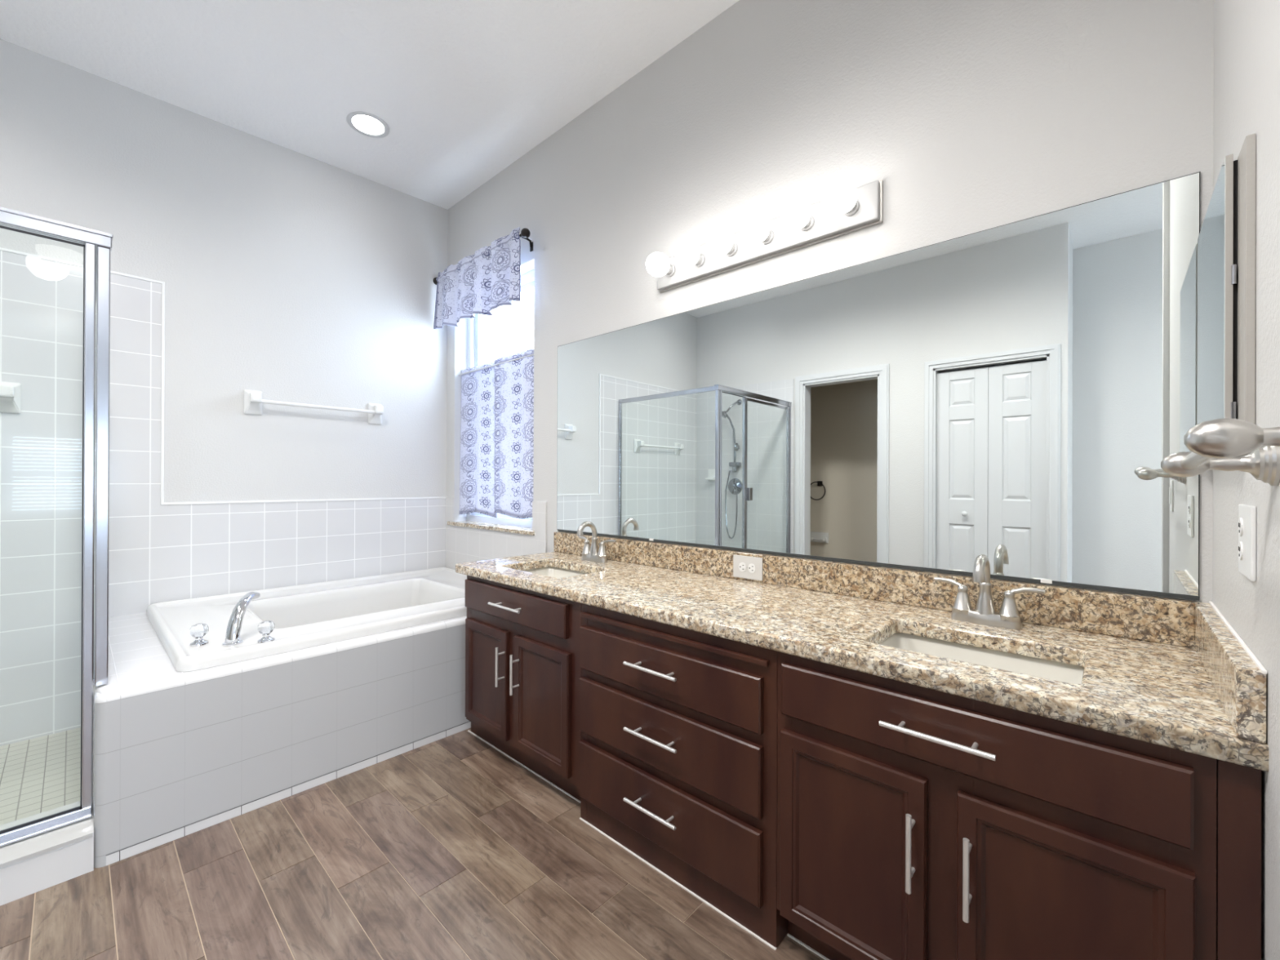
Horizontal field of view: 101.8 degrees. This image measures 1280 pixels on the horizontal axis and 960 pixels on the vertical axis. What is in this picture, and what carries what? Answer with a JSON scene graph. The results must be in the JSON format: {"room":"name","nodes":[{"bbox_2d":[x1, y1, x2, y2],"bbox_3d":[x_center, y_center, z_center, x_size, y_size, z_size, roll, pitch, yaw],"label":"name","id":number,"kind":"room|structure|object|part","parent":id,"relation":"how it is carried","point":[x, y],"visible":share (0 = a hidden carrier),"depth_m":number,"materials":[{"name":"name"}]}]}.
{"room":"bathroom","nodes":[
{"label":"bathroom","id":0,"kind":"room"},
{"bbox_2d":[0,38,447,502],"bbox_3d":[-2.850,-0.384,2.074,0.150,3.050,4.300,0,0,43],"label":"wall","id":1,"kind":"structure","parent":0,"point":[288,275],"depth_m":2.79,"materials":[{"name":"white paint"}]},
{"bbox_2d":[0,381,21,413],"bbox_3d":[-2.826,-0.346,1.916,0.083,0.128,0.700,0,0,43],"label":"soap dish","id":2,"kind":"object","parent":1,"relation":"attached to","point":[10,392],"visible":1,"depth_m":2.16,"materials":[{"name":"white ceramic"}]},
{"bbox_2d":[0,250,445,746],"bbox_3d":[-2.327,0.094,2.528,0.008,2.100,2.921,0,0,43],"label":"wall tile","id":3,"kind":"structure","parent":1,"relation":"attached to","point":[157,553],"depth_m":2.40,"materials":[{"name":"white tile"}]},
{"bbox_2d":[0,247,446,505],"bbox_3d":[-2.324,-0.421,2.527,0.012,1.086,2.921,0,0,43],"label":"trim","id":4,"kind":"structure","parent":1,"relation":"attached to","point":[162,376],"depth_m":2.53,"materials":[{"name":"white"}]},
{"bbox_2d":[244,389,383,424],"bbox_3d":[-1.842,-0.415,3.000,0.083,0.128,0.703,0,0,43],"label":"towel bar","id":5,"kind":"object","parent":1,"relation":"attached to","point":[253,401],"visible":1,"depth_m":2.88,"materials":[{"name":"white ceramic"}]},
{"bbox_2d":[0,0,738,209],"bbox_3d":[-1.440,-1.915,0.857,3.868,0.280,4.500,0,0,43],"label":"ceiling","id":6,"kind":"structure","parent":0,"point":[464,90],"depth_m":2.31,"materials":[{"name":"white paint"}]},
{"bbox_2d":[346,111,389,137],"bbox_3d":[-1.422,-1.859,2.724,0.200,0.011,0.200,0,0,43],"label":"recessed light","id":7,"kind":"object","parent":6,"relation":"in","point":[367,124],"visible":1,"depth_m":2.72,"materials":[{"name":"white paint"}]},
{"bbox_2d":[0,727,824,959],"bbox_3d":[-0.888,1.169,0.334,5.300,0.115,4.400,0,0,43],"label":"floor","id":8,"kind":"structure","parent":0,"point":[449,847],"depth_m":1.47,"materials":[{"name":"brown wood"}]},
{"bbox_2d":[0,800,93,906],"bbox_3d":[-2.090,1.079,1.154,0.221,0.129,1.207,0,0,43],"label":"shower curb","id":9,"kind":"object","parent":8,"relation":"on","point":[30,865],"visible":0.8,"depth_m":1.47,"materials":[{"name":"white tile"}]},
{"bbox_2d":[0,206,113,846],"bbox_3d":[-2.462,0.124,1.526,1.145,1.778,1.242,0,0,43],"label":"shower door frame","id":10,"kind":"structure","parent":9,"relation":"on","point":[97,245],"depth_m":1.58,"materials":[{"name":"grey metal"}]},
{"bbox_3d":[-2.078,1.002,1.143,0.057,0.023,1.204,0,0,43],"label":"rail","id":11,"kind":"part","parent":10,"relation":"part of","materials":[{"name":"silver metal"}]},
{"bbox_3d":[-2.069,-0.743,1.169,0.041,0.042,1.242,0,0,43],"label":"header rail","id":12,"kind":"part","parent":10,"relation":"part of","materials":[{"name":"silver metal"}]},
{"bbox_3d":[-1.684,0.147,1.589,0.026,1.734,0.023,0,0,43],"label":"post","id":13,"kind":"part","parent":10,"relation":"part of","materials":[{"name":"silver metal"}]},
{"bbox_3d":[-2.087,0.624,1.976,1.090,0.019,0.024,0,0,43],"label":"rail","id":14,"kind":"part","parent":10,"relation":"part of","materials":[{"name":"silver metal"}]},
{"bbox_3d":[-2.078,-0.741,1.975,1.100,0.036,0.028,0,0,43],"label":"header rail","id":15,"kind":"part","parent":10,"relation":"part of","materials":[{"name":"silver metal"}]},
{"bbox_3d":[-1.666,-0.043,1.613,0.024,1.353,0.029,0,0,43],"label":"corner post","id":16,"kind":"part","parent":10,"relation":"part of","materials":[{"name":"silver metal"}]},
{"bbox_2d":[92,613,471,867],"bbox_3d":[-1.471,0.893,2.562,1.211,0.510,1.703,0,0,43],"label":"tub surround","id":17,"kind":"object","parent":8,"relation":"on","point":[176,754],"visible":0.73,"depth_m":1.83,"materials":[{"name":"white tile"}]},
{"bbox_3d":[-1.019,1.134,2.163,0.004,0.030,1.678,0,0,43],"label":"trim","id":18,"kind":"part","parent":17,"relation":"part of","materials":[{"name":"white tile"}]},
{"bbox_2d":[146,567,466,671],"bbox_3d":[-1.429,0.811,2.645,1.154,0.434,1.504,0,0,43],"label":"bathtub","id":19,"kind":"object","parent":17,"relation":"in","point":[306,615],"visible":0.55,"depth_m":2.46,"materials":[{"name":"white ceramic"}]},
{"bbox_2d":[189,591,275,646],"bbox_3d":[-1.532,0.525,1.955,0.222,0.165,0.232,0,0,43],"label":"tub faucet","id":20,"kind":"object","parent":19,"relation":"on","point":[233,636],"visible":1,"depth_m":1.94,"materials":[{"name":"silver metal"}]},
{"bbox_3d":[-1.629,0.591,1.922,0.054,0.030,0.054,0,0,43],"label":"knob","id":21,"kind":"part","parent":20,"relation":"part of","materials":[{"name":"silver metal"}]},
{"bbox_3d":[-1.628,0.556,1.922,0.053,0.048,0.053,0,0,43],"label":"crystal knob","id":22,"kind":"part","parent":20,"relation":"part of","materials":[{"name":"white"}]},
{"bbox_3d":[-1.525,0.525,1.998,0.061,0.165,0.193,0,0,-10],"label":"spout","id":23,"kind":"part","parent":20,"relation":"part of","materials":[{"name":"silver metal"}]},
{"bbox_3d":[-1.411,0.592,1.964,0.054,0.030,0.054,0,0,43],"label":"knob","id":24,"kind":"part","parent":20,"relation":"part of","materials":[{"name":"silver metal"}]},
{"bbox_3d":[-1.410,0.557,1.964,0.053,0.048,0.053,0,0,43],"label":"crystal knob","id":25,"kind":"part","parent":20,"relation":"part of","materials":[{"name":"white"}]},
{"bbox_2d":[464,575,581,803],"bbox_3d":[-0.338,0.784,2.246,0.844,0.735,0.629,0,0,43],"label":"vanity cabinet","id":26,"kind":"object","parent":8,"relation":"on","point":[523,671],"visible":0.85,"depth_m":1.97,"materials":[{"name":"brown paint"}]},
{"bbox_3d":[-0.639,0.815,2.159,0.312,0.428,0.018,0,0,43],"label":"door","id":27,"kind":"part","parent":26,"relation":"part of","materials":[{"name":"brown paint"}]},
{"bbox_3d":[-0.550,0.731,2.040,0.010,0.152,0.038,0,0,43],"label":"pull handle","id":28,"kind":"part","parent":26,"relation":"part of","materials":[{"name":"white metal"}]},
{"bbox_3d":[-0.516,0.491,2.010,0.206,0.010,0.038,0,0,43],"label":"pull handle","id":29,"kind":"part","parent":26,"relation":"part of","materials":[{"name":"white metal"}]},
{"bbox_3d":[-0.476,0.736,1.972,0.010,0.150,0.038,0,0,43],"label":"pull handle","id":30,"kind":"part","parent":26,"relation":"part of","materials":[{"name":"white metal"}]},
{"bbox_3d":[-0.506,0.493,2.039,0.682,0.119,0.018,0,0,43],"label":"drawer","id":31,"kind":"part","parent":26,"relation":"part of","materials":[{"name":"brown paint"}]},
{"bbox_3d":[-0.363,0.816,1.906,0.322,0.428,0.018,0,0,43],"label":"door","id":32,"kind":"part","parent":26,"relation":"part of","materials":[{"name":"brown paint"}]},
{"bbox_2d":[578,603,787,950],"bbox_3d":[0.242,0.786,1.714,0.729,0.735,0.629,0,0,43],"label":"base cabinet","id":33,"kind":"object","parent":8,"relation":"on","point":[678,726],"visible":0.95,"depth_m":1.45,"materials":[{"name":"brown paint"}]},
{"bbox_3d":[0.034,0.956,1.503,0.194,0.010,0.038,0,0,43],"label":"pull handle","id":34,"kind":"part","parent":33,"relation":"part of","materials":[{"name":"white metal"}]},
{"bbox_3d":[0.034,0.549,1.505,0.196,0.010,0.038,0,0,43],"label":"pull handle","id":35,"kind":"part","parent":33,"relation":"part of","materials":[{"name":"white metal"}]},
{"bbox_3d":[0.035,0.745,1.503,0.196,0.010,0.038,0,0,43],"label":"pull handle","id":36,"kind":"part","parent":33,"relation":"part of","materials":[{"name":"white metal"}]},
{"bbox_3d":[0.050,0.972,1.526,0.682,0.185,0.018,0,0,43],"label":"drawer","id":37,"kind":"part","parent":33,"relation":"part of","materials":[{"name":"brown paint"}]},
{"bbox_3d":[0.051,0.755,1.526,0.682,0.178,0.018,0,0,43],"label":"drawer","id":38,"kind":"part","parent":33,"relation":"part of","materials":[{"name":"brown paint"}]},
{"bbox_3d":[0.052,0.563,1.527,0.682,0.140,0.018,0,0,43],"label":"drawer","id":39,"kind":"part","parent":33,"relation":"part of","materials":[{"name":"brown paint"}]},
{"bbox_2d":[777,651,1261,959],"bbox_3d":[0.794,0.787,1.207,0.770,0.735,0.629,0,0,43],"label":"vanity cabinet","id":40,"kind":"object","parent":8,"relation":"on","point":[914,822],"visible":0.94,"depth_m":0.97,"materials":[{"name":"brown paint"}]},
{"bbox_3d":[0.459,0.827,1.152,0.317,0.445,0.018,0,0,43],"label":"door","id":41,"kind":"part","parent":40,"relation":"part of","materials":[{"name":"brown paint"}]},
{"bbox_2d":[455,531,1268,772],"bbox_3d":[0.234,0.344,1.755,2.357,0.144,0.604,0,0,43],"label":"countertop","id":42,"kind":"structure","parent":40,"relation":"on","point":[1173,673],"depth_m":1.27,"materials":[{"name":"beige stone"}]},
{"bbox_2d":[524,566,588,577],"bbox_3d":[-0.368,0.488,2.242,0.488,0.146,0.348,0,0,43],"label":"sink","id":43,"kind":"object","parent":42,"relation":"in","point":[552,571],"visible":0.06,"depth_m":2.45,"materials":[{"name":"white ceramic"}]},
{"bbox_2d":[577,521,616,563],"bbox_3d":[-0.238,0.283,2.397,0.249,0.187,0.129,0,0,43],"label":"sink faucet","id":44,"kind":"object","parent":42,"relation":"on","point":[593,554],"visible":1,"depth_m":2.40,"materials":[{"name":"silver metal"}]},
{"bbox_3d":[-0.269,0.285,2.491,0.015,0.028,0.079,0,0,-35],"label":"lever","id":45,"kind":"part","parent":44,"relation":"part of","materials":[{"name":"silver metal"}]},
{"bbox_3d":[-0.251,0.321,2.461,0.049,0.076,0.049,0,0,43],"label":"handle post","id":46,"kind":"part","parent":44,"relation":"part of","materials":[{"name":"silver metal"}]},
{"bbox_3d":[-0.239,0.274,2.397,0.048,0.167,0.127,0,0,43],"label":"spout","id":47,"kind":"part","parent":44,"relation":"part of","materials":[{"name":"silver metal"}]},
{"bbox_3d":[-0.212,0.362,2.426,0.158,0.030,0.051,0,0,43],"label":"plate","id":48,"kind":"part","parent":44,"relation":"part of","materials":[{"name":"silver metal"}]},
{"bbox_3d":[-0.174,0.321,2.391,0.049,0.076,0.049,0,0,43],"label":"handle post","id":49,"kind":"part","parent":44,"relation":"part of","materials":[{"name":"silver metal"}]},
{"bbox_3d":[-0.142,0.285,2.375,0.079,0.028,0.015,0,0,30],"label":"lever","id":50,"kind":"part","parent":44,"relation":"part of","materials":[{"name":"silver metal"}]},
{"bbox_2d":[733,555,762,581],"bbox_3d":[0.403,0.328,1.950,0.124,0.084,0.009,0,0,43],"label":"wall outlet","id":51,"kind":"object","parent":42,"relation":"attached to","point":[744,566],"visible":1,"depth_m":1.95,"materials":[{"name":"white plastic"}]},
{"bbox_2d":[738,562,746,571],"bbox_3d":[0.387,0.328,1.962,0.030,0.035,0.004,0,0,43],"label":"receptacle","id":52,"kind":"object","parent":51,"relation":"attached to","point":[742,566],"depth_m":1.96,"materials":[{"name":"white plastic"}]},
{"bbox_2d":[747,563,755,573],"bbox_3d":[0.416,0.328,1.935,0.030,0.035,0.004,0,0,43],"label":"receptacle","id":53,"kind":"object","parent":51,"relation":"attached to","point":[751,566],"depth_m":1.93,"materials":[{"name":"white plastic"}]},
{"bbox_2d":[879,632,1084,684],"bbox_3d":[0.760,0.491,1.193,0.462,0.146,0.332,0,0,43],"label":"sink","id":54,"kind":"object","parent":42,"relation":"in","point":[1045,668],"visible":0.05,"depth_m":1.29,"materials":[{"name":"white ceramic"}]},
{"bbox_2d":[933,554,1044,629],"bbox_3d":[0.891,0.286,1.354,0.249,0.187,0.129,0,0,43],"label":"sink faucet","id":55,"kind":"object","parent":42,"relation":"on","point":[1008,616],"visible":1,"depth_m":1.36,"materials":[{"name":"silver metal"}]},
{"bbox_3d":[0.861,0.288,1.447,0.015,0.028,0.079,0,0,-35],"label":"lever","id":56,"kind":"part","parent":55,"relation":"part of","materials":[{"name":"silver metal"}]},
{"bbox_3d":[0.879,0.324,1.417,0.049,0.076,0.049,0,0,43],"label":"handle post","id":57,"kind":"part","parent":55,"relation":"part of","materials":[{"name":"silver metal"}]},
{"bbox_3d":[0.891,0.277,1.353,0.048,0.167,0.127,0,0,43],"label":"spout","id":58,"kind":"part","parent":55,"relation":"part of","materials":[{"name":"silver metal"}]},
{"bbox_3d":[0.917,0.365,1.382,0.158,0.030,0.051,0,0,43],"label":"plate","id":59,"kind":"part","parent":55,"relation":"part of","materials":[{"name":"silver metal"}]},
{"bbox_3d":[0.956,0.324,1.347,0.049,0.076,0.049,0,0,43],"label":"handle post","id":60,"kind":"part","parent":55,"relation":"part of","materials":[{"name":"silver metal"}]},
{"bbox_3d":[0.987,0.288,1.331,0.079,0.028,0.015,0,0,30],"label":"lever","id":61,"kind":"part","parent":55,"relation":"part of","materials":[{"name":"silver metal"}]},
{"bbox_3d":[0.541,0.740,1.039,0.010,0.152,0.038,0,0,43],"label":"pull handle","id":62,"kind":"part","parent":40,"relation":"part of","materials":[{"name":"white metal"}]},
{"bbox_3d":[0.574,0.498,1.010,0.198,0.010,0.038,0,0,43],"label":"pull handle","id":63,"kind":"part","parent":40,"relation":"part of","materials":[{"name":"white metal"}]},
{"bbox_3d":[0.613,0.741,0.973,0.010,0.150,0.038,0,0,43],"label":"pull handle","id":64,"kind":"part","parent":40,"relation":"part of","materials":[{"name":"white metal"}]},
{"bbox_3d":[0.596,0.504,1.027,0.683,0.121,0.018,0,0,43],"label":"drawer","id":65,"kind":"part","parent":40,"relation":"part of","materials":[{"name":"brown paint"}]},
{"bbox_3d":[0.732,0.828,0.901,0.316,0.445,0.018,0,0,43],"label":"door","id":66,"kind":"part","parent":40,"relation":"part of","materials":[{"name":"brown paint"}]},
{"bbox_3d":[0.894,0.787,0.778,0.042,0.735,0.018,0,0,43],"label":"filler panel","id":67,"kind":"part","parent":40,"relation":"part of","materials":[{"name":"brown paint"}]},
{"bbox_2d":[446,0,1213,603],"bbox_3d":[0.031,-0.371,2.450,3.888,3.050,0.150,0,0,43],"label":"wall","id":68,"kind":"structure","parent":0,"point":[971,116],"depth_m":1.76,"materials":[{"name":"white paint"}]},
{"bbox_2d":[432,227,533,284],"bbox_3d":[-0.989,-1.337,3.219,1.082,0.086,0.104,0,0,43],"label":"curtain rod","id":69,"kind":"object","parent":68,"relation":"attached to","point":[525,233],"visible":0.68,"depth_m":2.86,"materials":[{"name":"brown metal"}]},
{"bbox_2d":[433,226,520,328],"bbox_3d":[-1.017,-1.190,3.185,1.002,0.428,0.064,0,0,43],"label":"window valance","id":70,"kind":"object","parent":69,"relation":"hanging from","point":[486,280],"visible":1,"depth_m":3.11,"materials":[{"name":"fabric"}]},
{"bbox_2d":[447,257,534,535],"bbox_3d":[-0.896,-0.471,3.287,0.982,1.558,0.172,0,0,43],"label":"window","id":71,"kind":"structure","parent":68,"relation":"in","point":[468,331],"depth_m":3.54,"materials":[{"name":"white paint"}]},
{"bbox_3d":[-0.916,0.295,3.268,0.982,0.025,0.122,0,0,43],"label":"sill","id":72,"kind":"part","parent":71,"relation":"part of","materials":[{"name":"beige stone"}]},
{"bbox_2d":[457,353,533,375],"bbox_3d":[-0.909,-0.717,3.251,0.894,0.010,0.010,0,0,43],"label":"tension rod","id":73,"kind":"object","parent":71,"relation":"attached to","point":[531,355],"visible":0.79,"depth_m":3.25,"materials":[{"name":"white paint"}]},
{"bbox_2d":[459,360,496,517],"bbox_3d":[-1.059,-0.262,3.414,0.461,0.998,0.029,0,0,43],"label":"cafe curtain","id":74,"kind":"object","parent":73,"relation":"hanging from","point":[477,466],"visible":0.91,"depth_m":3.41,"materials":[{"name":"fabric"}]},
{"bbox_2d":[493,348,533,519],"bbox_3d":[-0.749,-0.266,3.097,0.444,0.988,0.029,0,0,43],"label":"cafe curtain","id":75,"kind":"object","parent":73,"relation":"hanging from","point":[513,380],"visible":0.93,"depth_m":3.10,"materials":[{"name":"fabric"}]},
{"bbox_3d":[-0.858,-0.142,3.308,0.810,0.774,0.022,0,0,43],"label":"sash","id":76,"kind":"part","parent":71,"relation":"part of","materials":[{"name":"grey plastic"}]},
{"bbox_3d":[-0.839,-0.846,3.327,0.810,0.715,0.022,0,0,43],"label":"sash","id":77,"kind":"part","parent":71,"relation":"part of","materials":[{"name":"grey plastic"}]},
{"bbox_2d":[445,497,546,568],"bbox_3d":[-0.929,0.409,3.219,1.135,0.584,0.010,0,0,43],"label":"wall tile","id":78,"kind":"structure","parent":68,"relation":"attached to","point":[463,544],"depth_m":3.22,"materials":[{"name":"white tile"}]},
{"bbox_2d":[645,179,883,293],"bbox_3d":[0.379,-0.892,1.921,0.935,0.134,0.163,0,0,43],"label":"vanity light bar","id":79,"kind":"object","parent":68,"relation":"attached to","point":[846,209],"visible":1,"depth_m":1.84,"materials":[{"name":"silver metal"}]},
{"bbox_2d":[645,252,675,276],"bbox_3d":[0.086,-0.893,2.170,0.094,0.094,0.133,0,0,43],"label":"bulb","id":80,"kind":"object","parent":79,"relation":"attached to","point":[657,264],"depth_m":2.13,"materials":[{"name":"white glass"}]},
{"bbox_2d":[674,240,705,266],"bbox_3d":[0.198,-0.892,2.067,0.094,0.094,0.133,0,0,43],"label":"bulb","id":81,"kind":"object","parent":79,"relation":"attached to","point":[686,253],"depth_m":2.03,"materials":[{"name":"white glass"}]},
{"bbox_2d":[706,227,737,256],"bbox_3d":[0.310,-0.892,1.964,0.094,0.094,0.133,0,0,43],"label":"bulb","id":82,"kind":"object","parent":79,"relation":"attached to","point":[720,242],"depth_m":1.93,"materials":[{"name":"white glass"}]},
{"bbox_2d":[742,213,773,244],"bbox_3d":[0.423,-0.892,1.861,0.094,0.094,0.133,0,0,43],"label":"bulb","id":83,"kind":"object","parent":79,"relation":"attached to","point":[757,229],"depth_m":1.82,"materials":[{"name":"white glass"}]},
{"bbox_2d":[781,197,813,231],"bbox_3d":[0.535,-0.891,1.758,0.094,0.094,0.133,0,0,43],"label":"bulb","id":84,"kind":"object","parent":79,"relation":"attached to","point":[797,215],"depth_m":1.72,"materials":[{"name":"white glass"}]},
{"bbox_2d":[825,179,859,216],"bbox_3d":[0.647,-0.891,1.655,0.094,0.094,0.133,0,0,43],"label":"bulb","id":85,"kind":"object","parent":79,"relation":"attached to","point":[842,197],"depth_m":1.62,"materials":[{"name":"white glass"}]},
{"bbox_2d":[553,531,1195,648],"bbox_3d":[0.411,0.328,1.972,2.320,0.102,0.034,0,0,43],"label":"backsplash","id":86,"kind":"structure","parent":68,"relation":"attached to","point":[1170,621],"depth_m":1.55,"materials":[{"name":"stone"}]},
{"bbox_2d":[556,171,1200,600],"bbox_3d":[0.421,-0.218,1.983,2.340,0.983,0.010,0,0,43],"label":"wall mirror","id":87,"kind":"object","parent":68,"relation":"attached to","point":[1016,394],"visible":0.99,"depth_m":1.55,"materials":[{"name":"grey mirror"}]},
{"bbox_2d":[1212,0,1279,959],"bbox_3d":[0.874,-0.371,0.619,0.130,3.050,1.410,0,0,43],"label":"wall","id":88,"kind":"structure","parent":0,"point":[1246,33],"depth_m":0.78,"materials":[{"name":"white paint"}]},
{"bbox_2d":[1160,418,1279,485],"bbox_3d":[0.699,-0.031,0.608,0.111,0.077,0.433,0,0,43],"label":"towel bar","id":89,"kind":"object","parent":88,"relation":"attached to","point":[1216,444],"visible":1,"depth_m":0.50,"materials":[{"name":"silver metal"}]},
{"bbox_3d":[0.839,-0.023,0.731,0.070,0.062,0.062,0,0,43],"label":"post","id":90,"kind":"part","parent":89,"relation":"part of","materials":[{"name":"silver metal"}]},
{"bbox_3d":[0.589,-0.039,0.458,0.070,0.062,0.062,0,0,43],"label":"post","id":91,"kind":"part","parent":89,"relation":"part of","materials":[{"name":"silver metal"}]},
{"bbox_2d":[1197,133,1256,424],"bbox_3d":[1.116,-0.295,0.999,0.026,0.508,0.476,0,0,43],"label":"medicine cabinet","id":92,"kind":"object","parent":88,"relation":"attached to","point":[1226,240],"visible":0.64,"depth_m":0.88,"materials":[{"name":"grey paint"}]},
{"bbox_2d":[1197,156,1225,424],"bbox_3d":[1.130,-0.295,1.032,0.001,0.506,0.406,0,0,43],"label":"mirror","id":93,"kind":"object","parent":92,"relation":"attached to","point":[1211,237],"depth_m":0.99,"materials":[{"name":"white mirror"}]},
{"bbox_3d":[1.133,-0.295,1.029,0.009,0.508,0.408,0,0,43],"label":"door","id":94,"kind":"part","parent":92,"relation":"part of","materials":[{"name":"grey paint"}]},
{"bbox_3d":[1.120,-0.295,0.992,0.010,0.496,0.473,0,0,43],"label":"cabinet frame","id":95,"kind":"part","parent":92,"relation":"part of","materials":[{"name":"grey paint"}]},
{"bbox_2d":[1237,503,1256,581],"bbox_3d":[0.992,0.100,0.852,0.008,0.117,0.113,0,0,43],"label":"wall outlet","id":96,"kind":"object","parent":88,"relation":"attached to","point":[1246,548],"visible":1,"depth_m":0.83,"materials":[{"name":"white plastic"}]},
{"bbox_2d":[1237,517,1243,536],"bbox_3d":[1.008,0.079,0.873,0.003,0.031,0.031,0,0,43],"label":"receptacle","id":97,"kind":"object","parent":96,"relation":"attached to","point":[1240,526],"depth_m":0.87,"materials":[{"name":"white plastic"}]},
{"bbox_2d":[1237,542,1243,559],"bbox_3d":[1.008,0.119,0.873,0.003,0.031,0.031,0,0,43],"label":"receptacle","id":98,"kind":"object","parent":96,"relation":"attached to","point":[1240,548],"depth_m":0.87,"materials":[{"name":"white plastic"}]}
]}

